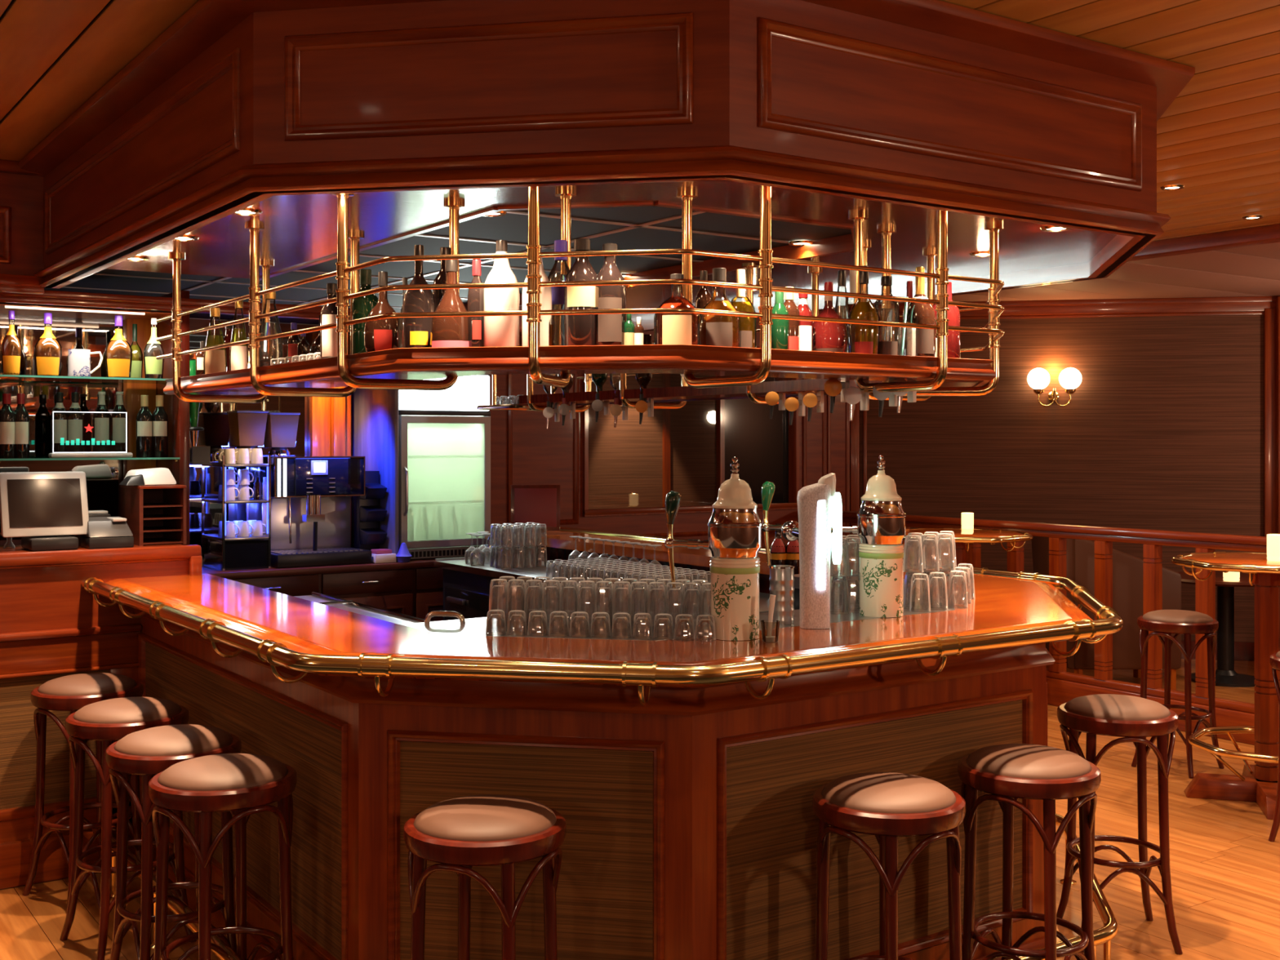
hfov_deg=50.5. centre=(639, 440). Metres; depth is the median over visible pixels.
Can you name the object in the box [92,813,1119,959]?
rail
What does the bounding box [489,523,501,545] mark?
tumbler
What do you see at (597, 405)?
dispenser
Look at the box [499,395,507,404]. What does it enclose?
glass
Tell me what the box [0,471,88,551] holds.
screen
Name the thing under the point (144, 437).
bottle
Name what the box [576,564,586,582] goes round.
shot glass
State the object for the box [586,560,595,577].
shot glass
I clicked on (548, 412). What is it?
dispenser
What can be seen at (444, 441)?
window
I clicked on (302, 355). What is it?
glass
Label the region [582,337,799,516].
mirror
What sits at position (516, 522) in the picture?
tumbler
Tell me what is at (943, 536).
tumbler
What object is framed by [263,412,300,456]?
bean hopper
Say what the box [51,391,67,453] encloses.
bottle
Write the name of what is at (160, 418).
bottle
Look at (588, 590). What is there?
tumbler
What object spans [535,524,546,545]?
tumbler
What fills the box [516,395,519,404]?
glass
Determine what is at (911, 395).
dispenser
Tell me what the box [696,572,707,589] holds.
shot glass
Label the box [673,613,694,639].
tumbler
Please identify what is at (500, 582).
tumbler
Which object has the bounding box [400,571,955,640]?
drip tray
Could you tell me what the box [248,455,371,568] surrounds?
coffee machine
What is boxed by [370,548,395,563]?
box
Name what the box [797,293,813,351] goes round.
bottle
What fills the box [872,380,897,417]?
dispenser
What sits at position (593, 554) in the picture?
wine glass
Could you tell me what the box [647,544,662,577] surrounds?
wine glass
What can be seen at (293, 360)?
glass
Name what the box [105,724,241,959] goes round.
bar stool
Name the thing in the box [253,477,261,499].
jar
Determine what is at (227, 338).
bottle
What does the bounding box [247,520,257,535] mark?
mug
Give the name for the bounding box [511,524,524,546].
tumbler
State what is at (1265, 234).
trim
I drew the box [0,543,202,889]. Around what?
wooden counter
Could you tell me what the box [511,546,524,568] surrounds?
tumbler
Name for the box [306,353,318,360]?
glass
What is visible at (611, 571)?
shot glass
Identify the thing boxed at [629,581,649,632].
tumbler
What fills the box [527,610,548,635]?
tumbler
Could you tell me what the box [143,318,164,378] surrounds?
bottle
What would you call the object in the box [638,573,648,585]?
shot glass
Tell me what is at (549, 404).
bottle
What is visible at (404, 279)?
bottle
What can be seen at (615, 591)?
tumbler
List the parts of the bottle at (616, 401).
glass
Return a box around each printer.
[80,515,133,549]
[119,467,176,485]
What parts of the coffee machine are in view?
coffee spout, post, panel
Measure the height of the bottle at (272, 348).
0.276 m
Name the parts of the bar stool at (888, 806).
leg, leg, leg, leg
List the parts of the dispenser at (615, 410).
lever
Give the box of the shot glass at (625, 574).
[624,571,634,583]
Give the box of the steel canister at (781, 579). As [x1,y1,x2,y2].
[768,564,794,624]
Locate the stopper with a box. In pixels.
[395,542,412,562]
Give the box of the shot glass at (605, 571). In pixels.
[603,568,613,584]
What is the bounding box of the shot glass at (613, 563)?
[612,563,622,581]
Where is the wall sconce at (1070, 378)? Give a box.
[1026,367,1081,406]
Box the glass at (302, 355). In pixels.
[298,354,311,361]
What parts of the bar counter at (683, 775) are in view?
panel molding, cloth panel, panel frame, panel molding, panel frame, cloth panel, ledge molding, baseboard, edge molding, hand rail, panel frame, cloth panel, panel molding, panel molding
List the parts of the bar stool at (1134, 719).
leg, leg, leg, leg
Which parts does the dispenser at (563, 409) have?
lever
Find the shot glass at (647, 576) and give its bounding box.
[646,574,655,582]
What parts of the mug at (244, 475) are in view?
handle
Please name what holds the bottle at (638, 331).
on the shelf at (744, 371)
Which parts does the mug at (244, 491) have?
handle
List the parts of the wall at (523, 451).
panel molding, sill molding, panel molding, panel molding, panel molding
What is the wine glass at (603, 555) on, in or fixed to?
on the countertop at (466, 586)
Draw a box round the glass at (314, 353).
[313,352,319,359]
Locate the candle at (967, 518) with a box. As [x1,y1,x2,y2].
[961,512,973,528]
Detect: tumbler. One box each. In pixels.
[484,609,506,634]
[488,578,508,629]
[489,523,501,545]
[489,545,501,566]
[494,524,506,546]
[494,546,506,568]
[496,576,517,626]
[500,524,511,546]
[500,546,511,568]
[502,523,512,544]
[502,544,512,565]
[506,524,518,545]
[506,545,518,566]
[506,579,527,630]
[506,609,527,635]
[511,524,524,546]
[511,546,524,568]
[513,522,524,543]
[514,576,534,626]
[518,523,530,545]
[518,544,530,566]
[524,524,535,545]
[524,545,535,567]
[524,579,542,629]
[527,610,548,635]
[529,523,542,544]
[529,544,542,565]
[531,576,551,626]
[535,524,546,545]
[535,545,546,566]
[540,579,562,631]
[547,610,568,635]
[549,577,569,626]
[558,580,580,631]
[567,577,586,626]
[568,611,590,635]
[575,580,597,632]
[584,577,604,626]
[590,612,611,636]
[594,581,614,631]
[601,577,622,629]
[610,612,631,637]
[611,581,632,633]
[618,577,640,629]
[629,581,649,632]
[631,613,653,637]
[636,578,657,630]
[646,582,667,634]
[653,613,674,638]
[654,578,675,628]
[663,582,685,635]
[671,579,692,629]
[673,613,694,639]
[680,582,703,635]
[688,579,710,631]
[694,614,715,639]
[699,582,710,635]
[830,537,849,576]
[830,575,849,613]
[831,535,850,573]
[831,572,850,608]
[841,537,860,573]
[841,573,859,611]
[846,534,857,570]
[848,570,859,606]
[903,534,923,571]
[903,571,923,608]
[906,532,925,568]
[906,568,921,603]
[909,573,930,611]
[920,569,939,607]
[921,533,939,570]
[923,531,941,566]
[924,566,941,601]
[928,572,947,609]
[937,533,955,569]
[937,568,955,604]
[939,530,956,566]
[939,565,956,601]
[947,570,968,607]
[953,566,972,603]
[955,563,975,598]
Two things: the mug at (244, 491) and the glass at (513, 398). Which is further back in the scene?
the mug at (244, 491)
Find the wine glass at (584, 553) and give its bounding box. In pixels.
[577,537,592,568]
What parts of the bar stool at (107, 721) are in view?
leg, leg, leg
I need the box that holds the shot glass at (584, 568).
[582,565,593,582]
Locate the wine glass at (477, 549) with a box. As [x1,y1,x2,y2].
[469,533,484,564]
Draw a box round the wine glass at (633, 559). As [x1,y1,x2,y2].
[626,542,639,575]
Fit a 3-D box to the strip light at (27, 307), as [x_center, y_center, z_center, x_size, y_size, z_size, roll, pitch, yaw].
[-2.376,-0.550,5.721,0.555,0.009,0.010,0,0,-34]
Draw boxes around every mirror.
[0,303,143,540]
[189,334,308,559]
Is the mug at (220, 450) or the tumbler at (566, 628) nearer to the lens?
the tumbler at (566, 628)
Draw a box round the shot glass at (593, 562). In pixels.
[592,562,601,577]
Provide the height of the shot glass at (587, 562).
0.085 m
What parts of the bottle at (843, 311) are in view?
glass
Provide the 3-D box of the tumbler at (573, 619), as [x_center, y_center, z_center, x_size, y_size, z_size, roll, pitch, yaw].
[-0.168,0.510,3.780,0.060,0.066,0.060,0,0,24]
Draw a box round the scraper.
[767,594,775,636]
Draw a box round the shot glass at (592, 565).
[591,564,600,582]
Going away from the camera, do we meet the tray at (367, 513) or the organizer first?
the organizer
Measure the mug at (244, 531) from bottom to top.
0.085 m
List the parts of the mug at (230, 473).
handle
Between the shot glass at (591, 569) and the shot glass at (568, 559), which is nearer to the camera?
the shot glass at (591, 569)
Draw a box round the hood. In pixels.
[80,515,133,537]
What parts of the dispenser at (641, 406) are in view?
lever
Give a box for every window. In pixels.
[398,374,490,559]
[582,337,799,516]
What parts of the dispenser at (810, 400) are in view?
lever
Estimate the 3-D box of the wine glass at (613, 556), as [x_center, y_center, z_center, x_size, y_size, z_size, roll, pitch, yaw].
[-0.136,0.596,6.978,0.084,0.168,0.084,0,0,-41]
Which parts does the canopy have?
recessed downlight, panel molding, recessed downlight, panel molding, recessed downlight, bar canopy, molding, crown molding, recessed downlight, recessed downlight, panel molding, recessed downlight, recessed downlight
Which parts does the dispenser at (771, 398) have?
lever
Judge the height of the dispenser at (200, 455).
0.167 m
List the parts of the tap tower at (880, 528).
spout, tap handle, tap arm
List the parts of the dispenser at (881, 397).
lever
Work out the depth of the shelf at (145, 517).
5.75 m
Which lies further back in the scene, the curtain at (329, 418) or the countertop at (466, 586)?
the curtain at (329, 418)
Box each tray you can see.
[271,547,371,568]
[360,483,386,498]
[360,505,386,521]
[360,528,386,544]
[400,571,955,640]
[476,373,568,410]
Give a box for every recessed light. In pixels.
[1160,184,1184,190]
[1241,215,1263,219]
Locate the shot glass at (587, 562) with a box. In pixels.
[586,561,595,579]
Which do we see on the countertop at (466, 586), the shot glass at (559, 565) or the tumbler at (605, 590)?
the shot glass at (559, 565)
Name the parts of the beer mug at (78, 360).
handle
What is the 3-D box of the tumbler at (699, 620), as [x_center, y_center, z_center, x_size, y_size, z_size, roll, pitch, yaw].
[0.179,0.510,3.716,0.060,0.066,0.060,0,0,8]
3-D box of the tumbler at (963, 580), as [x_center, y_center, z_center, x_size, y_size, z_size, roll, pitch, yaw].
[1.040,0.484,4.440,0.068,0.118,0.068,0,0,4]
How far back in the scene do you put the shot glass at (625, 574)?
6.18 m
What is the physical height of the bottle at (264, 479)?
0.125 m
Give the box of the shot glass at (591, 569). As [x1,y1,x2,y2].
[589,566,600,585]
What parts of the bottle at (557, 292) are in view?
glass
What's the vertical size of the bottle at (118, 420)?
0.291 m
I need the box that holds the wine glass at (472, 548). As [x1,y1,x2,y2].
[464,533,479,563]
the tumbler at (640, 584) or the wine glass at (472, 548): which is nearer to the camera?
the tumbler at (640, 584)
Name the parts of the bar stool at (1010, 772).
leg, leg, leg, leg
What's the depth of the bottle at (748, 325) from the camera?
3.50 m
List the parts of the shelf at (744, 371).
fascia molding, gallery rail, gallery rail, gallery rail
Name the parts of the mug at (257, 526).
handle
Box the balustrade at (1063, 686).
[842,511,1266,745]
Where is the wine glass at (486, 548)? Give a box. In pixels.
[479,533,494,564]
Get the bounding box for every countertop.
[202,555,479,621]
[293,591,431,624]
[434,555,769,624]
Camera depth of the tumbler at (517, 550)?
7.34 m
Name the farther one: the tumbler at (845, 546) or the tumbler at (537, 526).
the tumbler at (537, 526)
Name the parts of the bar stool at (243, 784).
leg, leg, leg, leg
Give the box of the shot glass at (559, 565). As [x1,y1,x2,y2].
[557,562,568,579]
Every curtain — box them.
[306,333,351,456]
[352,388,398,562]
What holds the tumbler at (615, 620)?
on the drip tray at (473, 626)
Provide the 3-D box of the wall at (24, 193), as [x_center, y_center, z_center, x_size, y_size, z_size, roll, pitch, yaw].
[-4.095,0.289,4.290,4.110,2.782,0.030,0,0,-35]
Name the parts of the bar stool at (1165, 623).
leg, leg, leg, leg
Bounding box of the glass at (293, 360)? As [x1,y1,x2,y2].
[291,355,303,362]
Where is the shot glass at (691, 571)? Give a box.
[688,571,700,583]
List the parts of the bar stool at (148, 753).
leg, leg, leg, leg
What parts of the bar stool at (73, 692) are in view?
leg, leg, leg, leg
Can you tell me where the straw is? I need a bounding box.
[900,302,907,355]
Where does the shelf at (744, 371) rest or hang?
hanging from the canopy
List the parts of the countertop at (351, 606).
drainer plate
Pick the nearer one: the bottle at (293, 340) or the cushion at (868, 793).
the cushion at (868, 793)
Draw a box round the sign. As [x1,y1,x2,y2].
[48,411,133,457]
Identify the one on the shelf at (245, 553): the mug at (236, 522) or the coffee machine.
the mug at (236, 522)
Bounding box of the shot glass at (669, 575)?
[660,574,671,585]
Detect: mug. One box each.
[67,348,102,377]
[213,448,224,463]
[217,484,222,499]
[217,520,229,536]
[218,448,235,463]
[225,521,239,537]
[226,469,239,484]
[226,484,239,500]
[233,520,243,536]
[234,448,238,463]
[234,484,238,499]
[235,448,249,463]
[236,469,253,484]
[236,484,253,500]
[236,520,253,537]
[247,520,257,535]
[248,448,252,463]
[248,448,262,463]
[250,520,266,536]
[899,328,914,355]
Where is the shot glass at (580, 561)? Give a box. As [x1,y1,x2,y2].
[579,560,589,577]
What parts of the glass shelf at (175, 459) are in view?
pane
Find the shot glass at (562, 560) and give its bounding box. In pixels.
[560,560,569,577]
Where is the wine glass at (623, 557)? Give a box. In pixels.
[615,541,631,574]
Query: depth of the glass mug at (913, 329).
3.84 m
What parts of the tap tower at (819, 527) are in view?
badge arm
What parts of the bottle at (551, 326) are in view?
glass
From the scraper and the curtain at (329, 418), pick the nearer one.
the scraper
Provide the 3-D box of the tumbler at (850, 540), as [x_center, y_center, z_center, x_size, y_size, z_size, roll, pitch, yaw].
[0.698,0.366,4.423,0.068,0.118,0.068,0,0,21]
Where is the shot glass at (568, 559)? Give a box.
[567,559,577,576]
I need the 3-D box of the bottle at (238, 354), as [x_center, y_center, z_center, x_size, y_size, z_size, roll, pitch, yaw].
[-1.410,-0.360,4.771,0.065,0.281,0.065,0,0,-35]
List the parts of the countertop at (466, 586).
handle, door, door, door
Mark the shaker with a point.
(4, 547)
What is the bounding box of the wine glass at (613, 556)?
[606,540,620,560]
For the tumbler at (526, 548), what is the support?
on the countertop at (466, 586)
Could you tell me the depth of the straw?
3.86 m
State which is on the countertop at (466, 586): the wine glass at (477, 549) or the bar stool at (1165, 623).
the wine glass at (477, 549)
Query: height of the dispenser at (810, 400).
0.110 m
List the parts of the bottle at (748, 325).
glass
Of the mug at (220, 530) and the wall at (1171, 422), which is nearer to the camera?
the mug at (220, 530)
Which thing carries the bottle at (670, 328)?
on the shelf at (744, 371)
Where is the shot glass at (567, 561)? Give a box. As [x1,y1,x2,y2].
[566,560,575,577]
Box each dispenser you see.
[189,426,209,464]
[351,470,386,550]
[542,402,559,428]
[558,402,575,426]
[591,399,608,422]
[609,403,627,427]
[635,398,653,424]
[764,391,785,418]
[784,391,804,425]
[803,391,823,421]
[823,378,849,413]
[844,380,869,421]
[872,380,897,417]
[893,378,915,413]
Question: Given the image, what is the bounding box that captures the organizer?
[120,484,186,546]
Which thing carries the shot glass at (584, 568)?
on the countertop at (466, 586)
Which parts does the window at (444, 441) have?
door handle, header frame, door glass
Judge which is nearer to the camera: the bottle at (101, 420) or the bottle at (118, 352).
the bottle at (118, 352)
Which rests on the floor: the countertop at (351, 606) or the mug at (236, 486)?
the countertop at (351, 606)
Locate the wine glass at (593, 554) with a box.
[586,537,600,569]
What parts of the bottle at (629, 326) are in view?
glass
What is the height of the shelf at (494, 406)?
0.510 m
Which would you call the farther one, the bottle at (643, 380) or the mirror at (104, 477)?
the mirror at (104, 477)
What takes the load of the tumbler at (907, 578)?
on the drip tray at (473, 626)
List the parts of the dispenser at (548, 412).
lever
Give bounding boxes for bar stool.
[22,672,143,912]
[59,696,196,959]
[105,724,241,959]
[148,753,297,959]
[403,794,566,959]
[812,772,965,959]
[957,743,1101,959]
[1056,693,1182,954]
[1131,609,1224,777]
[1268,650,1279,841]
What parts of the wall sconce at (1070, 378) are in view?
globe, arm, plate, stem, arm, globe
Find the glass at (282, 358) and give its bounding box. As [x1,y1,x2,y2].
[277,357,288,364]
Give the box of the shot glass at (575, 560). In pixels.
[573,560,582,577]
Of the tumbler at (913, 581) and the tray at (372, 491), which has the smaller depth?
the tumbler at (913, 581)
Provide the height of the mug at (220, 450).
0.085 m
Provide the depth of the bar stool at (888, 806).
3.40 m
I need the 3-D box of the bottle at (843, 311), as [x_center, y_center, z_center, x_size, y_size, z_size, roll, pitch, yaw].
[0.575,-0.352,3.859,0.056,0.264,0.055,0,0,-35]
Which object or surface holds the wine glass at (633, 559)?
on the countertop at (466, 586)
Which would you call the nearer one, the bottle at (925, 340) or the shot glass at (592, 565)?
the bottle at (925, 340)
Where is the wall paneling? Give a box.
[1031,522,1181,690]
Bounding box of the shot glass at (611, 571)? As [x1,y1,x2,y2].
[609,569,620,583]
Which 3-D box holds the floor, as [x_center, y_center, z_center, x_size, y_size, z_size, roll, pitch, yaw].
[1.017,1.720,6.465,11.400,0.080,11.504,0,0,-35]
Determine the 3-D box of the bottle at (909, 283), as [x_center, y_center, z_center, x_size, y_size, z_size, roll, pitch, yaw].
[0.806,-0.349,4.054,0.038,0.257,0.038,0,0,-35]
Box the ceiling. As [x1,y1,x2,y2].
[0,0,1279,302]
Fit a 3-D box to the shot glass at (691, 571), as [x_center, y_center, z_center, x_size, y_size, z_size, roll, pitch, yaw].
[0.248,0.637,6.162,0.054,0.085,0.054,0,0,38]
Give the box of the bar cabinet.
[0,289,350,545]
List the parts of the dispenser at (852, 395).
lever, arm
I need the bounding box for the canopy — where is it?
[0,0,1195,346]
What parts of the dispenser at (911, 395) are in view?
lever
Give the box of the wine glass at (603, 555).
[596,538,611,570]
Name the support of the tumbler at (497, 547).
on the countertop at (466, 586)
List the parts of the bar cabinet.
cornice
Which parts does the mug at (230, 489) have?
handle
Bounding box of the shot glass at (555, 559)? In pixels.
[554,559,563,576]
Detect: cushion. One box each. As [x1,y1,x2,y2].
[37,672,137,695]
[72,696,182,723]
[114,724,233,755]
[157,753,288,791]
[413,794,556,841]
[821,772,956,813]
[965,743,1092,779]
[1064,693,1170,720]
[1142,609,1213,623]
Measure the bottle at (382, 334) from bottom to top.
0.248 m
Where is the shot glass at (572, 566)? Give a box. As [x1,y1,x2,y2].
[570,564,581,581]
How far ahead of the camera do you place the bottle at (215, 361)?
4.97 m
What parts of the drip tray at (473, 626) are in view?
grab handle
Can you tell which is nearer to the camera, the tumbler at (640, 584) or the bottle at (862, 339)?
the bottle at (862, 339)
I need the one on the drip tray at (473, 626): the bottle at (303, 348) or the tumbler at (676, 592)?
the tumbler at (676, 592)
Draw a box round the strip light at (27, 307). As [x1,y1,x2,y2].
[4,305,145,315]
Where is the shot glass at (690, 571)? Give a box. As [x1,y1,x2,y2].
[681,570,691,583]
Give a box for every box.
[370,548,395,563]
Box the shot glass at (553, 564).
[551,560,562,578]
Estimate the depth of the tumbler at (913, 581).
4.36 m
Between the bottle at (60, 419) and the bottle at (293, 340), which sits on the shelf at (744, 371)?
the bottle at (293, 340)
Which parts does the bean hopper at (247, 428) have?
lid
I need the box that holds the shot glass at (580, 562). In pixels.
[578,562,588,578]
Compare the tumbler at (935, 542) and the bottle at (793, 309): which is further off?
the tumbler at (935, 542)
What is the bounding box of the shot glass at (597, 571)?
[596,567,607,585]
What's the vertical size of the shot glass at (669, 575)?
0.085 m
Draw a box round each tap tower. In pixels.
[664,456,762,640]
[760,454,906,617]
[781,472,842,629]
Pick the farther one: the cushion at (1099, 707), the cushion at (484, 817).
the cushion at (1099, 707)
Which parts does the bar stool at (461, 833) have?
leg, leg, leg, leg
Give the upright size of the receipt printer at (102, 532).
0.120 m
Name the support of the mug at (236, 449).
on the shelf at (245, 553)
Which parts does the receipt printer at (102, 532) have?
lid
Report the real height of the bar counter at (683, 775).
1.156 m
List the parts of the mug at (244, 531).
handle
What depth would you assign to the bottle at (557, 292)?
3.52 m
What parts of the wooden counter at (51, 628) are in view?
cloth panel, baseboard, rail, rail, ledge molding, edge molding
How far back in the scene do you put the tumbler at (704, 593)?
3.80 m
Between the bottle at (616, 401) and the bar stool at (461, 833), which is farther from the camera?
the bottle at (616, 401)
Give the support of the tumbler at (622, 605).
on the drip tray at (473, 626)
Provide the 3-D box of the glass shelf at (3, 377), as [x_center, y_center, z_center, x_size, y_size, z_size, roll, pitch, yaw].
[-2.404,-0.260,5.857,0.723,0.020,0.344,0,0,-35]
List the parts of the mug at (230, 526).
handle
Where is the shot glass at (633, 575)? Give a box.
[631,572,640,583]
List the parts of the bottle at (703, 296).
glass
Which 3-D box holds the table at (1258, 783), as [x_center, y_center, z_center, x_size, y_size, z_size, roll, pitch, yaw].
[2.937,1.114,6.350,0.808,1.132,0.808,0,0,35]
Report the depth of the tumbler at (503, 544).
7.41 m
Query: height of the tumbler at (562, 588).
0.145 m
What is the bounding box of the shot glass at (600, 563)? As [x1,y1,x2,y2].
[599,563,608,581]
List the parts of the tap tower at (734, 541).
spout, tap handle, tap arm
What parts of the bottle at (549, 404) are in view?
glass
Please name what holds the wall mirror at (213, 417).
attached to the wall at (523, 451)
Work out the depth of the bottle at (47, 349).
5.66 m
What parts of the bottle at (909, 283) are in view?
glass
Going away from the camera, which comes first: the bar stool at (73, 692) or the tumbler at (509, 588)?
the tumbler at (509, 588)
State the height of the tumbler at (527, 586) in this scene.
0.145 m
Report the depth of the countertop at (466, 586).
7.26 m
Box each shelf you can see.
[0,374,167,383]
[0,457,179,463]
[142,502,182,507]
[142,514,182,519]
[142,525,182,532]
[142,537,182,544]
[155,185,1004,412]
[201,455,271,570]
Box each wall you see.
[0,172,43,294]
[0,309,850,562]
[850,296,1279,661]
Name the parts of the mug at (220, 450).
handle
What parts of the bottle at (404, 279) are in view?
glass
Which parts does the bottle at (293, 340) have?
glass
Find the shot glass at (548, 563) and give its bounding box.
[546,560,555,577]
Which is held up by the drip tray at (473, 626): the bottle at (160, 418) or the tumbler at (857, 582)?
the tumbler at (857, 582)
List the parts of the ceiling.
panel, panel, panel, panel, panel, panel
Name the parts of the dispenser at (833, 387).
lever, arm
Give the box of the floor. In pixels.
[0,658,1279,959]
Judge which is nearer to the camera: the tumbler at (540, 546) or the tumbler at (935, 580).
the tumbler at (935, 580)
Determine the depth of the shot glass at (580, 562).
6.62 m
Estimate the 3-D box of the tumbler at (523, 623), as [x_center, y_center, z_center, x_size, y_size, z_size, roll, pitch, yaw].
[-0.346,0.510,3.813,0.060,0.066,0.060,0,0,-19]
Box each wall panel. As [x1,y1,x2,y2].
[511,484,559,533]
[588,343,716,509]
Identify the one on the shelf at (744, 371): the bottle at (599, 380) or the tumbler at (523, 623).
the bottle at (599, 380)
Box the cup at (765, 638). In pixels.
[760,619,779,642]
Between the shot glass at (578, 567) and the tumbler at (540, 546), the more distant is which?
the tumbler at (540, 546)
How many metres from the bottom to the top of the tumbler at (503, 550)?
0.115 m
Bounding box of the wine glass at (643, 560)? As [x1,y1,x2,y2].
[635,543,652,577]
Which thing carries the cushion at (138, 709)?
on the bar stool at (107, 721)
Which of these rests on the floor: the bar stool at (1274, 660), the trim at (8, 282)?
the bar stool at (1274, 660)
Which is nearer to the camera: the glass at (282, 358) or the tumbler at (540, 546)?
the glass at (282, 358)
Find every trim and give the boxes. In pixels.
[0,159,44,293]
[1128,223,1279,261]
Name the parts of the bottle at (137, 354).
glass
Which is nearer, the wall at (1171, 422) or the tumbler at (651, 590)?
the tumbler at (651, 590)
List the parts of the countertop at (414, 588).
handle, drawer, drawer, handle, door, door molding, drawer, door, door molding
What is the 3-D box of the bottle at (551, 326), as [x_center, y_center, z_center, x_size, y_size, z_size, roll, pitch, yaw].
[-0.234,-0.281,3.451,0.032,0.122,0.032,0,0,-35]
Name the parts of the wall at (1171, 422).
crown molding, baseboard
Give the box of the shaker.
[3,537,15,549]
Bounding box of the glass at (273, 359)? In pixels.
[270,358,281,364]
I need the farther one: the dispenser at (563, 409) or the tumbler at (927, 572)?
the dispenser at (563, 409)
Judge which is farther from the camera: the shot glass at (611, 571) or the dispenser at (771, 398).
the shot glass at (611, 571)
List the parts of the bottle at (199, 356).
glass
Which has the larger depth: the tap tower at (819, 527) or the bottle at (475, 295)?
the tap tower at (819, 527)
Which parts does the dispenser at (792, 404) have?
lever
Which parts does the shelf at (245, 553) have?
corner post, corner post, panel, corner post, corner post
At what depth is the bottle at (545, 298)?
3.43 m
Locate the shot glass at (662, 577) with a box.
[653,575,664,590]
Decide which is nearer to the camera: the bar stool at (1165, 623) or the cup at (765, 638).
the cup at (765, 638)
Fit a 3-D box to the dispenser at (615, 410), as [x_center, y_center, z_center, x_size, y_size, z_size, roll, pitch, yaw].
[-0.089,-0.118,5.862,0.096,0.122,0.055,0,0,-35]
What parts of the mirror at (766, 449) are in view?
dark pane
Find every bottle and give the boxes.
[0,310,22,374]
[0,393,14,458]
[13,393,29,457]
[34,312,62,376]
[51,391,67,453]
[67,391,83,452]
[93,391,110,452]
[104,315,132,377]
[111,391,128,452]
[130,324,142,377]
[136,395,153,457]
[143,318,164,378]
[152,395,168,457]
[189,359,199,426]
[195,341,205,375]
[203,307,226,373]
[223,324,232,371]
[229,300,248,370]
[259,291,284,366]
[262,477,266,499]
[287,322,300,362]
[297,333,309,361]
[309,315,320,359]
[320,283,337,358]
[351,269,378,354]
[363,271,398,352]
[397,277,407,347]
[402,244,435,347]
[430,259,468,347]
[432,247,457,310]
[467,259,484,346]
[484,240,519,346]
[522,244,551,346]
[542,373,557,408]
[547,240,569,346]
[549,318,554,346]
[558,373,573,404]
[564,238,597,346]
[591,373,607,400]
[595,243,626,345]
[609,373,622,404]
[624,313,635,345]
[633,316,644,344]
[635,333,652,401]
[653,273,700,345]
[694,270,711,308]
[699,267,741,346]
[730,269,756,347]
[769,523,786,565]
[771,291,789,349]
[783,286,799,350]
[786,539,799,574]
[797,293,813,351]
[813,281,847,352]
[835,270,849,352]
[845,270,856,311]
[847,265,879,354]
[874,275,899,355]
[902,280,912,355]
[904,266,936,356]
[932,281,959,358]
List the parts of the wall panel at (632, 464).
post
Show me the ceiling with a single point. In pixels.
(1219, 139)
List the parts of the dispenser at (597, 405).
lever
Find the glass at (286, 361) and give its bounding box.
[284,356,295,363]
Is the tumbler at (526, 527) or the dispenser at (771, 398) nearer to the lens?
the dispenser at (771, 398)
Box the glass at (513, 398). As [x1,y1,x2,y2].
[508,395,515,404]
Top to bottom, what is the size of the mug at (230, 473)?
0.085 m
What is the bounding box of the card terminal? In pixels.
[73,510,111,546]
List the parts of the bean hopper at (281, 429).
lid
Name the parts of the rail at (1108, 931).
foot post, foot post, foot post, foot post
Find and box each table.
[902,527,1032,567]
[1171,551,1279,819]
[1177,571,1255,687]
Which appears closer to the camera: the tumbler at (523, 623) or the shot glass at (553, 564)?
the tumbler at (523, 623)
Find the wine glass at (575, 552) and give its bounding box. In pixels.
[568,536,583,568]
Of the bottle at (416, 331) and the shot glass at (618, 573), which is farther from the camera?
the shot glass at (618, 573)
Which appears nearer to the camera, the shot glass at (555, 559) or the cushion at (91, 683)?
the cushion at (91, 683)
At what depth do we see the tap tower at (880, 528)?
4.19 m
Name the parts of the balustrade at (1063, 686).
under rail, rail, rail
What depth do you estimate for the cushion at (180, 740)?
4.02 m
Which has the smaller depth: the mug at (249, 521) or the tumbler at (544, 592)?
the tumbler at (544, 592)
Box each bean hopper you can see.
[226,410,268,448]
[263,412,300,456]
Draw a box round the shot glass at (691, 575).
[682,573,693,584]
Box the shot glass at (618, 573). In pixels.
[617,570,627,588]
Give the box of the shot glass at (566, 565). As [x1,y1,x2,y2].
[564,563,574,580]
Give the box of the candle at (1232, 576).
[1222,571,1239,582]
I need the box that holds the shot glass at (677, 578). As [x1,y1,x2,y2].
[675,573,686,585]
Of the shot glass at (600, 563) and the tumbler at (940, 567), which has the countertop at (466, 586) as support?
the shot glass at (600, 563)
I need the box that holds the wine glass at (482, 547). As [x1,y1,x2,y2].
[475,531,490,561]
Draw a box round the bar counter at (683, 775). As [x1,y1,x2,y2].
[80,526,1123,959]
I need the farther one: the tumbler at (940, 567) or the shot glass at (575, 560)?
the shot glass at (575, 560)
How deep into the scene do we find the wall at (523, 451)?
9.44 m

